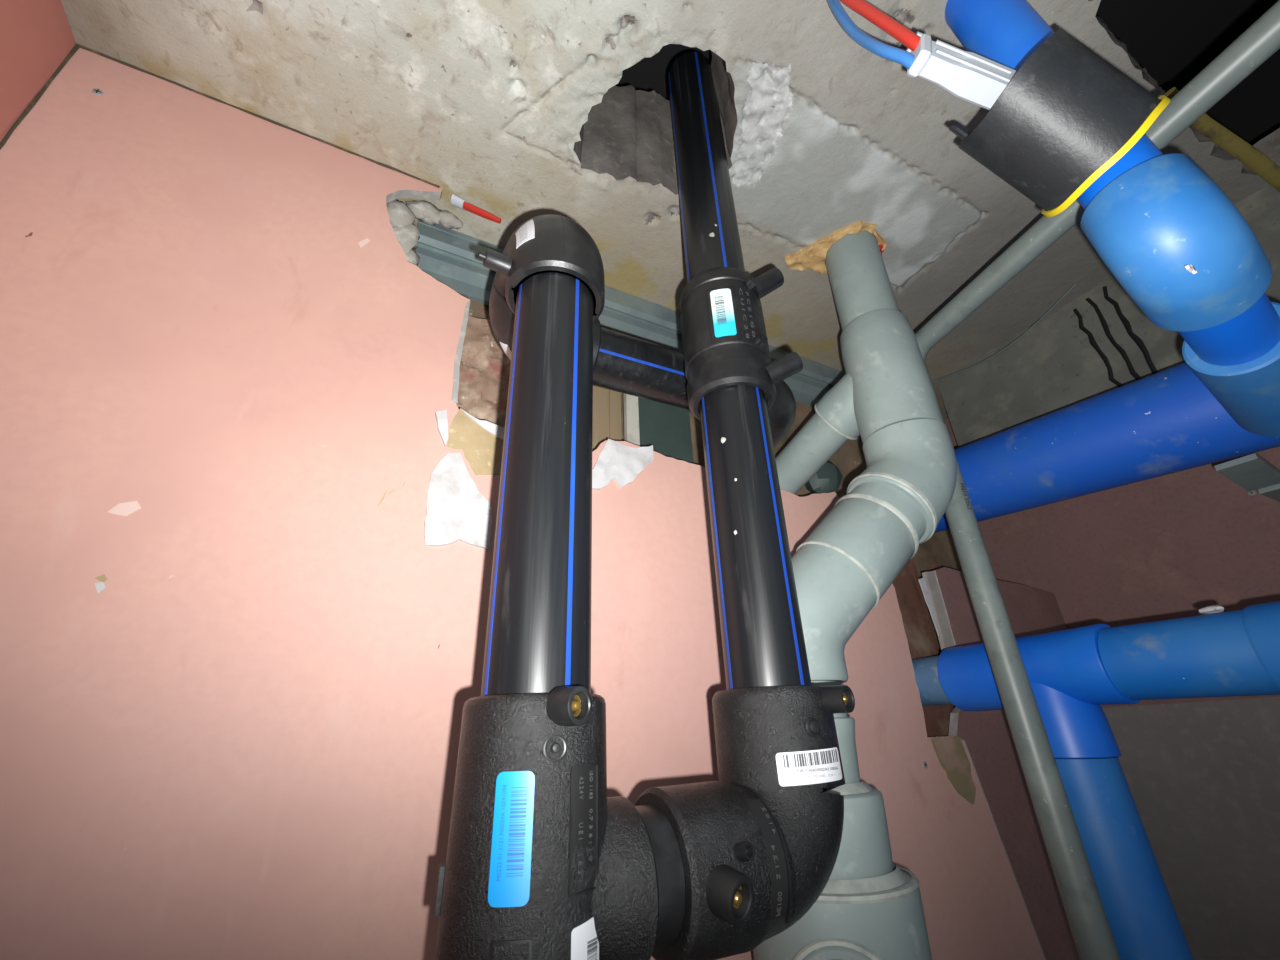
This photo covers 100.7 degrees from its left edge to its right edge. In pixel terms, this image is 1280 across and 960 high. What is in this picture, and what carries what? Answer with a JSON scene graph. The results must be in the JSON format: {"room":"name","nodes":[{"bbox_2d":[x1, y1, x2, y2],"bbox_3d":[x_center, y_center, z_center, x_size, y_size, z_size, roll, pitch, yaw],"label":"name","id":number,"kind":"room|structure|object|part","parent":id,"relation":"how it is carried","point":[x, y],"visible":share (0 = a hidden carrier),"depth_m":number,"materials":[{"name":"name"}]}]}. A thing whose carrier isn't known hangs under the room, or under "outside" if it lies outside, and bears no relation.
{"room":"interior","nodes":[
{"label":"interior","id":0,"kind":"room"},
{"bbox_2d":[0,0,75,140],"bbox_3d":[-0.492,0.039,-0.385,0.004,2.630,1.877,11,-29,-26],"label":"wall","id":1,"kind":"structure","parent":0,"point":[36,36],"depth_m":0.81,"materials":[{"name":"pink paint"}]},
{"bbox_2d":[0,48,1079,959],"bbox_3d":[0.210,0.637,0.920,2.596,2.631,0.033,11,-29,-26],"label":"wall","id":2,"kind":"structure","parent":0,"point":[249,502],"depth_m":0.79,"materials":[{"name":"pink paint"}]},
{"bbox_2d":[0,44,78,148],"bbox_3d":[-0.935,0.153,0.481,0.008,2.000,0.007,11,-29,-26],"label":"trim","id":3,"kind":"structure","parent":2,"relation":"attached to","point":[75,48],"depth_m":0.84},
{"bbox_2d":[92,88,102,94],"bbox_3d":[-0.918,-0.656,0.898,0.014,0.014,0.008,11,-29,-26],"label":"screw","id":4,"kind":"object","parent":2,"relation":"attached to","point":[96,91],"visible":1,"depth_m":0.90,"materials":[{"name":"silver metal"}]},
{"bbox_2d":[94,582,104,592],"bbox_3d":[-0.665,0.132,0.651,0.012,0.014,0.001,11,-29,-26],"label":"chip","id":5,"kind":"object","parent":2,"relation":"on","point":[99,587],"depth_m":0.65,"materials":[{"name":"white paint"}]},
{"bbox_2d":[104,500,139,515],"bbox_3d":[-0.676,0.035,0.693,0.032,0.023,0.001,11,-29,-26],"label":"chip","id":6,"kind":"object","parent":2,"relation":"attached to","point":[111,507],"depth_m":0.69,"materials":[{"name":"pink paint"}]},
{"bbox_2d":[76,43,438,187],"bbox_3d":[-0.706,-0.697,1.040,0.595,0.007,0.008,11,-29,-26],"label":"trim","id":7,"kind":"structure","parent":2,"relation":"attached to","point":[79,45],"depth_m":1.02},
{"bbox_2d":[358,238,368,247],"bbox_3d":[-0.533,-0.457,1.022,0.018,0.030,0.001,11,-29,-26],"label":"chip","id":8,"kind":"object","parent":2,"relation":"attached to","point":[362,242],"depth_m":1.02,"materials":[{"name":"pink paint"}]},
{"bbox_2d":[385,199,462,265],"bbox_3d":[-0.489,-0.534,1.171,0.170,0.187,0.077,11,-29,-26],"label":"lump","id":9,"kind":"object","parent":2,"relation":"attached to","point":[402,216],"visible":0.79,"depth_m":1.15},
{"bbox_2d":[768,380,795,447],"bbox_3d":[0.269,-0.152,1.238,0.177,0.144,0.267,4,-26,-12],"label":"pipe elbow","id":10,"kind":"object","parent":2,"relation":"attached to","point":[781,415],"visible":0.28,"depth_m":1.15,"materials":[{"name":"black plastic"}]},
{"bbox_2d":[806,461,842,493],"bbox_3d":[0.488,-0.007,1.425,0.112,0.121,0.080,11,-29,-26],"label":"pipe stub","id":11,"kind":"object","parent":2,"relation":"in","point":[828,478],"visible":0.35,"depth_m":1.39,"materials":[{"name":"grey plastic"}]},
{"bbox_2d":[893,557,953,736],"bbox_3d":[0.667,0.444,1.351,0.300,0.720,0.004,11,-29,-26],"label":"hole","id":12,"kind":"object","parent":2,"relation":"attached to","point":[916,620],"depth_m":1.42,"materials":[{"name":"brown"}]},
{"bbox_2d":[922,571,954,650],"bbox_3d":[0.792,0.399,1.383,0.044,0.331,0.012,11,-29,-26],"label":"trim","id":13,"kind":"structure","parent":2,"relation":"attached to","point":[945,638],"depth_m":1.40,"materials":[{"name":"grey metal"}]},
{"bbox_2d":[937,184,1279,447],"bbox_3d":[1.615,-0.502,1.178,0.319,0.425,1.774,11,-29,-26],"label":"wall","id":14,"kind":"structure","parent":2,"relation":"attached to","point":[1100,341],"depth_m":1.53,"materials":[{"name":"concrete"}]},
{"bbox_2d":[433,686,658,959],"bbox_3d":[-0.084,0.387,0.459,0.173,0.382,0.167,11,-29,-26],"label":"pipe tee","id":15,"kind":"object","parent":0,"point":[541,864],"visible":1,"depth_m":0.45,"materials":[{"name":"black plastic"}]},
{"bbox_2d":[496,785,505,880],"bbox_3d":[-0.112,0.285,0.430,0.003,0.066,0.001,-5,-26,7],"label":"print","id":16,"kind":"object","parent":15,"relation":"attached to","point":[500,789],"depth_m":0.43,"materials":[{"name":"blue paper"}]},
{"bbox_3d":[-0.096,0.372,0.389,0.031,0.053,0.004,-1,-26,-3],"label":"mould frame","id":17,"kind":"part","parent":15,"relation":"part of","materials":[{"name":"black plastic"}]},
{"bbox_2d":[481,273,592,695],"bbox_3d":[-0.114,-0.021,0.656,0.110,0.539,0.110,11,-29,-26],"label":"pipe","id":18,"kind":"object","parent":15,"relation":"on","point":[538,633],"visible":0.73,"depth_m":0.58,"materials":[{"name":"plastic"}]},
{"bbox_2d":[477,214,604,322],"bbox_3d":[-0.161,-0.335,0.827,0.187,0.191,0.209,11,-29,-26],"label":"pipe elbow","id":19,"kind":"object","parent":18,"relation":"attached to","point":[548,243],"visible":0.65,"depth_m":0.74,"materials":[{"name":"black plastic"}]},
{"bbox_2d":[489,281,600,369],"bbox_3d":[-0.182,-0.272,0.961,0.198,0.164,0.169,11,-29,-26],"label":"pipe elbow","id":20,"kind":"object","parent":19,"relation":"attached to","point":[502,318],"visible":0.2,"depth_m":0.89,"materials":[{"name":"black plastic"}]},
{"bbox_2d":[593,327,689,409],"bbox_3d":[0.057,-0.212,1.087,0.356,0.117,0.110,11,-29,-26],"label":"pipe","id":21,"kind":"object","parent":20,"relation":"attached to","point":[625,364],"visible":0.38,"depth_m":1.01,"materials":[{"name":"plastic"}]},
{"bbox_3d":[-0.048,0.297,0.455,0.002,0.091,0.032,-21,-31,34],"label":"name plate","id":22,"kind":"part","parent":15,"relation":"part of","materials":[{"name":"black plastic"}]},
{"bbox_2d":[634,805,684,951],"bbox_3d":[-0.002,0.395,0.530,0.036,0.118,0.118,11,-29,-26],"label":"spigot","id":23,"kind":"object","parent":15,"relation":"attached to","point":[670,872],"visible":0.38,"depth_m":0.49,"materials":[{"name":"black plastic"}]},
{"bbox_2d":[634,685,854,959],"bbox_3d":[0.132,0.373,0.610,0.262,0.250,0.182,11,-29,-26],"label":"pipe elbow","id":24,"kind":"object","parent":15,"relation":"attached to","point":[759,844],"visible":0.98,"depth_m":0.56,"materials":[{"name":"black plastic"}]},
{"bbox_2d":[699,385,811,689],"bbox_3d":[0.163,0.072,0.797,0.110,0.454,0.110,11,-29,-26],"label":"pipe","id":25,"kind":"object","parent":24,"relation":"on","point":[763,642],"visible":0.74,"depth_m":0.74,"materials":[{"name":"plastic"}]},
{"bbox_2d":[680,267,802,419],"bbox_3d":[0.163,-0.248,0.938,0.158,0.262,0.177,11,-29,-26],"label":"coupling","id":26,"kind":"object","parent":25,"relation":"attached to","point":[724,336],"visible":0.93,"depth_m":0.88,"materials":[{"name":"black plastic"}]},
{"bbox_2d":[668,52,744,281],"bbox_3d":[0.136,-0.663,1.148,0.110,0.725,0.110,11,-29,-26],"label":"pipe","id":27,"kind":"object","parent":26,"relation":"attached to","point":[711,238],"visible":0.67,"depth_m":1.08,"materials":[{"name":"plastic"}]},
{"bbox_3d":[0.139,-0.280,0.886,0.051,0.115,0.006,-6,-26,8],"label":"mould frame","id":28,"kind":"part","parent":26,"relation":"part of","materials":[{"name":"white paper"}]},
{"bbox_3d":[0.129,0.381,0.536,0.020,0.098,0.030,11,-29,-26],"label":"name plate","id":29,"kind":"part","parent":24,"relation":"part of","materials":[{"name":"black plastic"}]},
{"bbox_2d":[785,773,840,778],"bbox_3d":[0.198,0.333,0.597,0.076,0.003,0.010,7,-27,-19],"label":"print","id":30,"kind":"object","parent":24,"relation":"on","point":[787,775],"depth_m":0.59,"materials":[{"name":"grey paper"}]},
{"bbox_2d":[797,767,837,771],"bbox_3d":[0.203,0.328,0.600,0.058,0.003,0.006,9,-28,-22],"label":"print","id":31,"kind":"object","parent":24,"relation":"on","point":[799,769],"depth_m":0.60,"materials":[{"name":"grey paper"}]},
{"bbox_2d":[61,0,1279,420],"bbox_3d":[0.635,-1.243,1.054,3.220,0.912,2.620,11,-29,-26],"label":"ceiling","id":32,"kind":"structure","parent":0,"point":[517,110],"depth_m":1.10,"materials":[{"name":"concrete"}]},
{"bbox_2d":[451,194,500,223],"bbox_3d":[-0.367,-0.607,1.188,0.112,0.050,0.028,4,-26,-13],"label":"tag","id":33,"kind":"object","parent":32,"relation":"attached to","point":[456,201],"visible":1,"depth_m":1.18,"materials":[{"name":"red plastic"}]},
{"bbox_2d":[415,220,845,406],"bbox_3d":[0.123,-0.414,1.562,1.480,0.115,0.088,11,-29,-26],"label":"track","id":34,"kind":"object","parent":32,"relation":"attached to","point":[449,256],"visible":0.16,"depth_m":1.45,"materials":[{"name":"grey metal"}]},
{"bbox_2d":[785,220,886,274],"bbox_3d":[0.509,-0.575,1.368,0.227,0.026,0.157,-19,-30,31],"label":"plug","id":35,"kind":"object","parent":32,"relation":"attached to","point":[811,257],"visible":0.76,"depth_m":1.34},
{"bbox_2d":[825,230,898,330],"bbox_3d":[0.542,-0.492,1.312,0.128,0.310,0.128,11,-29,-26],"label":"pipe","id":36,"kind":"object","parent":32,"relation":"attached to","point":[860,283],"visible":0.59,"depth_m":1.26,"materials":[{"name":"plastic"}]},
{"bbox_2d":[827,0,914,68],"bbox_3d":[0.327,-0.726,0.805,0.087,0.432,0.038,-12,-27,20],"label":"hose","id":37,"kind":"object","parent":32,"relation":"hanging from","point":[900,56],"visible":1,"depth_m":0.74,"materials":[{"name":"blue plastic"}]},
{"bbox_2d":[934,283,1076,380],"bbox_3d":[1.123,-0.425,1.657,0.006,0.056,0.474,8,-27,-20],"label":"cable","id":38,"kind":"object","parent":32,"relation":"hanging from","point":[1075,284],"visible":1,"depth_m":1.60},
{"bbox_2d":[945,0,1163,209],"bbox_3d":[0.581,-0.713,0.849,0.179,0.768,0.087,0,-26,-4],"label":"pipe","id":39,"kind":"object","parent":32,"relation":"attached to","point":[1007,33],"visible":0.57,"depth_m":0.80,"materials":[{"name":"plastic"}]},
{"bbox_2d":[949,28,1160,210],"bbox_3d":[0.559,-0.478,0.725,0.200,0.200,0.156,5,-26,-15],"label":"rubber sleeve","id":40,"kind":"object","parent":39,"relation":"attached to","point":[1067,110],"visible":0.98,"depth_m":0.67,"materials":[{"name":"black rubber"}]},
{"bbox_2d":[906,32,1015,109],"bbox_3d":[0.429,-0.544,0.708,0.147,0.087,0.037,4,-26,-13],"label":"connector","id":41,"kind":"object","parent":40,"relation":"attached to","point":[976,79],"visible":0.94,"depth_m":0.69,"materials":[{"name":"grey plastic"}]},
{"bbox_2d":[839,0,919,50],"bbox_3d":[0.307,-0.714,0.779,0.142,0.350,0.039,-1,-26,-2],"label":"hose","id":42,"kind":"object","parent":41,"relation":"attached to","point":[905,36],"visible":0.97,"depth_m":0.73,"materials":[{"name":"red plastic"}]},
{"bbox_2d":[1041,95,1170,216],"bbox_3d":[0.614,-0.426,0.710,0.084,0.104,0.161,11,-29,-26],"label":"band","id":43,"kind":"object","parent":40,"relation":"attached to","point":[1165,101],"visible":0.93,"depth_m":0.66,"materials":[{"name":"yellow plastic"}]},
{"bbox_2d":[1080,153,1271,331],"bbox_3d":[0.669,-0.291,0.668,0.175,0.176,0.126,11,-29,-26],"label":"pipe elbow","id":44,"kind":"object","parent":39,"relation":"attached to","point":[1174,241],"visible":1,"depth_m":0.63,"materials":[{"name":"blue plastic"}]},
{"bbox_2d":[1164,87,1279,191],"bbox_3d":[1.244,-0.601,1.041,0.499,0.248,0.033,7,-27,-18],"label":"strip","id":45,"kind":"object","parent":32,"relation":"hanging from","point":[1255,160],"visible":0.74,"depth_m":1.05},
{"bbox_2d":[468,299,962,707],"bbox_3d":[0.359,0.126,1.509,2.580,1.250,0.016,11,-29,-26],"label":"wall","id":46,"kind":"structure","parent":0,"point":[939,551],"depth_m":1.79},
{"bbox_2d":[456,316,510,427],"bbox_3d":[-0.337,-0.209,1.194,0.165,0.336,0.100,11,-29,-26],"label":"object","id":47,"kind":"object","parent":46,"relation":"attached to","point":[484,373],"visible":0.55,"depth_m":1.15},
{"bbox_2d":[592,386,621,452],"bbox_3d":[-0.095,-0.150,1.304,0.100,0.300,0.024,11,-29,-26],"label":"wood board","id":48,"kind":"object","parent":46,"relation":"attached to","point":[606,402],"visible":0.25,"depth_m":1.30,"materials":[{"name":"brown wood"}]},
{"bbox_2d":[638,397,693,463],"bbox_3d":[0.059,-0.119,1.381,0.170,0.300,0.012,11,-29,-26],"label":"panel","id":49,"kind":"object","parent":46,"relation":"attached to","point":[666,427],"visible":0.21,"depth_m":1.38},
{"bbox_2d":[623,393,639,445],"bbox_3d":[-0.021,-0.142,1.326,0.034,0.300,0.016,11,-29,-26],"label":"batten","id":50,"kind":"object","parent":49,"relation":"attached to","point":[631,411],"visible":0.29,"depth_m":1.32,"materials":[{"name":"white wood"}]},
{"bbox_2d":[934,362,1279,532],"bbox_3d":[1.159,-0.129,1.152,0.216,0.335,1.369,11,-29,-26],"label":"pipe","id":51,"kind":"object","parent":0,"point":[1165,422],"visible":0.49,"depth_m":1.19,"materials":[{"name":"blue plastic"}]},
{"bbox_2d":[1182,302,1279,436],"bbox_3d":[0.964,-0.165,0.822,0.267,0.140,0.115,15,-30,-31],"label":"pipe elbow","id":52,"kind":"object","parent":51,"relation":"attached to","point":[1249,392],"visible":0.5,"depth_m":0.79,"materials":[{"name":"blue plastic"}]},
{"bbox_2d":[1178,293,1279,365],"bbox_3d":[0.798,-0.226,0.727,0.150,0.101,0.087,15,-30,-31],"label":"pipe","id":53,"kind":"object","parent":52,"relation":"attached to","point":[1253,333],"visible":0.5,"depth_m":0.71,"materials":[{"name":"plastic"}]},
{"bbox_2d":[945,419,1279,707],"bbox_3d":[1.718,-0.147,1.122,0.001,1.080,2.070,11,-29,-26],"label":"wall","id":54,"kind":"structure","parent":0,"point":[1176,545],"depth_m":1.51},
{"bbox_2d":[1214,453,1279,501],"bbox_3d":[1.390,0.020,1.143,0.495,0.038,0.060,11,-29,-26],"label":"channel","id":55,"kind":"object","parent":54,"relation":"attached to","point":[1251,472],"visible":1,"depth_m":1.06,"materials":[{"name":"metal"}]},
{"bbox_3d":[1.459,0.042,1.173,0.340,0.020,0.040,11,-29,-26],"label":"arm","id":56,"kind":"part","parent":55,"relation":"part of","materials":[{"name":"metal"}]},
{"bbox_2d":[1102,697,1279,959],"bbox_3d":[1.761,1.012,0.569,0.001,1.550,2.070,11,-29,-26],"label":"wall","id":57,"kind":"structure","parent":0,"point":[1203,778],"depth_m":1.31,"materials":[{"name":"grey concrete"}]},
{"bbox_3d":[0.669,1.484,-0.349,2.700,0.020,2.200,11,-29,-26],"label":"floor","id":58,"kind":"structure","parent":0,"visible":0},
{"bbox_2d":[753,863,931,959],"bbox_3d":[0.285,1.143,0.468,0.236,1.324,0.242,-8,-26,12],"label":"pipe fitting","id":59,"kind":"object","parent":58,"relation":"on","point":[882,917],"visible":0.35,"depth_m":0.64,"materials":[{"name":"grey plastic"}]},
{"bbox_2d":[826,780,892,879],"bbox_3d":[0.263,0.506,0.775,0.188,0.114,0.188,11,-29,-26],"label":"pipe reducer","id":60,"kind":"object","parent":59,"relation":"on","point":[865,851],"visible":0.26,"depth_m":0.70,"materials":[{"name":"grey plastic"}]},
{"bbox_2d":[811,681,860,783],"bbox_3d":[0.259,0.397,0.827,0.151,0.146,0.151,11,-29,-26],"label":"pipe","id":61,"kind":"object","parent":60,"relation":"on","point":[845,725],"visible":0.27,"depth_m":0.77,"materials":[{"name":"plastic"}]},
{"bbox_2d":[791,493,918,682],"bbox_3d":[0.341,0.184,0.946,0.338,0.335,0.166,3,-26,-10],"label":"pipe bend","id":62,"kind":"object","parent":61,"relation":"on","point":[843,569],"visible":0.71,"depth_m":0.89,"materials":[{"name":"grey plastic"}]},
{"bbox_2d":[850,482,925,539],"bbox_3d":[0.463,0.078,1.021,0.140,0.140,0.156,11,-29,-26],"label":"pipe","id":63,"kind":"object","parent":62,"relation":"attached to","point":[893,496],"visible":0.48,"depth_m":0.96,"materials":[{"name":"plastic"}]},
{"bbox_2d":[847,418,956,543],"bbox_3d":[0.532,0.013,1.062,0.222,0.233,0.175,1,-26,-6],"label":"pipe bend","id":64,"kind":"object","parent":63,"relation":"attached to","point":[915,457],"visible":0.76,"depth_m":1.01,"materials":[{"name":"grey plastic"}]},
{"bbox_2d":[814,309,943,443],"bbox_3d":[0.530,-0.205,1.213,0.168,0.289,0.242,11,-29,-26],"label":"pipe wye","id":65,"kind":"object","parent":64,"relation":"attached to","point":[886,381],"visible":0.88,"depth_m":1.14,"materials":[{"name":"grey plastic"}]},
{"bbox_2d":[775,413,847,493],"bbox_3d":[0.395,-0.036,1.351,0.100,0.201,0.316,13,-30,-29],"label":"pipe","id":66,"kind":"object","parent":65,"relation":"attached to","point":[816,442],"visible":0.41,"depth_m":1.29,"materials":[{"name":"plastic"}]},
{"bbox_3d":[0.499,-0.185,1.226,0.126,0.159,0.173,11,-29,-26],"label":"arm","id":67,"kind":"part","parent":65,"relation":"part of","materials":[{"name":"grey plastic"}]},
{"bbox_2d":[925,364,1120,959],"bbox_3d":[0.683,0.754,0.765,0.051,2.254,0.051,11,-29,-26],"label":"conduit","id":68,"kind":"object","parent":58,"relation":"on","point":[1091,932],"visible":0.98,"depth_m":0.89,"materials":[{"name":"grey"}]},
{"bbox_2d":[960,483,970,509],"bbox_3d":[0.665,0.033,1.082,0.010,0.059,0.001,6,-27,-15],"label":"print","id":69,"kind":"object","parent":68,"relation":"attached to","point":[965,503],"depth_m":1.08,"materials":[{"name":"black"}]},
{"bbox_2d":[915,0,1279,363],"bbox_3d":[0.862,-0.585,0.802,0.051,0.186,1.222,8,-27,-20],"label":"conduit","id":70,"kind":"object","parent":68,"relation":"attached to","point":[1260,41],"visible":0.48,"depth_m":0.84,"materials":[{"name":"grey plastic"}]},
{"bbox_2d":[1055,757,1193,959],"bbox_3d":[0.845,1.170,0.693,0.129,1.432,0.129,11,-29,-26],"label":"pipe","id":71,"kind":"object","parent":58,"relation":"on","point":[1143,920],"visible":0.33,"depth_m":0.89,"materials":[{"name":"plastic"}]},
{"bbox_2d":[937,624,1140,758],"bbox_3d":[0.803,0.434,1.075,0.140,0.225,0.316,11,-29,-26],"label":"pipe tee","id":72,"kind":"object","parent":71,"relation":"on","point":[1070,682],"visible":0.79,"depth_m":0.99,"materials":[{"name":"blue plastic"}]},
{"bbox_2d":[912,655,952,705],"bbox_3d":[0.700,0.480,1.268,0.107,0.107,0.120,11,-29,-26],"label":"pipe","id":73,"kind":"object","parent":72,"relation":"attached to","point":[931,692],"visible":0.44,"depth_m":1.23,"materials":[{"name":"plastic"}]},
{"bbox_3d":[0.819,0.453,1.035,0.140,0.155,0.140,11,-29,-26],"label":"arm","id":74,"kind":"part","parent":72,"relation":"part of","materials":[{"name":"blue plastic"}]},
{"bbox_2d":[1098,610,1279,699],"bbox_3d":[0.920,0.298,0.890,0.125,0.128,0.194,11,-29,-26],"label":"pipe","id":75,"kind":"object","parent":72,"relation":"attached to","point":[1209,655],"visible":0.9,"depth_m":0.86,"materials":[{"name":"plastic"}]},
{"bbox_2d":[1198,605,1223,613],"bbox_3d":[0.951,0.216,0.882,0.026,0.013,0.033,11,-29,-26],"label":"crumb","id":76,"kind":"object","parent":75,"relation":"on","point":[1209,609],"visible":0.99,"depth_m":0.88,"materials":[{"name":"white"}]},
{"bbox_2d":[1242,601,1279,688],"bbox_3d":[1.104,0.145,0.573,0.141,0.141,0.600,11,-29,-26],"label":"coupling","id":77,"kind":"object","parent":75,"relation":"attached to","point":[1261,622],"visible":1,"depth_m":0.78,"materials":[{"name":"blue plastic"}]}
]}

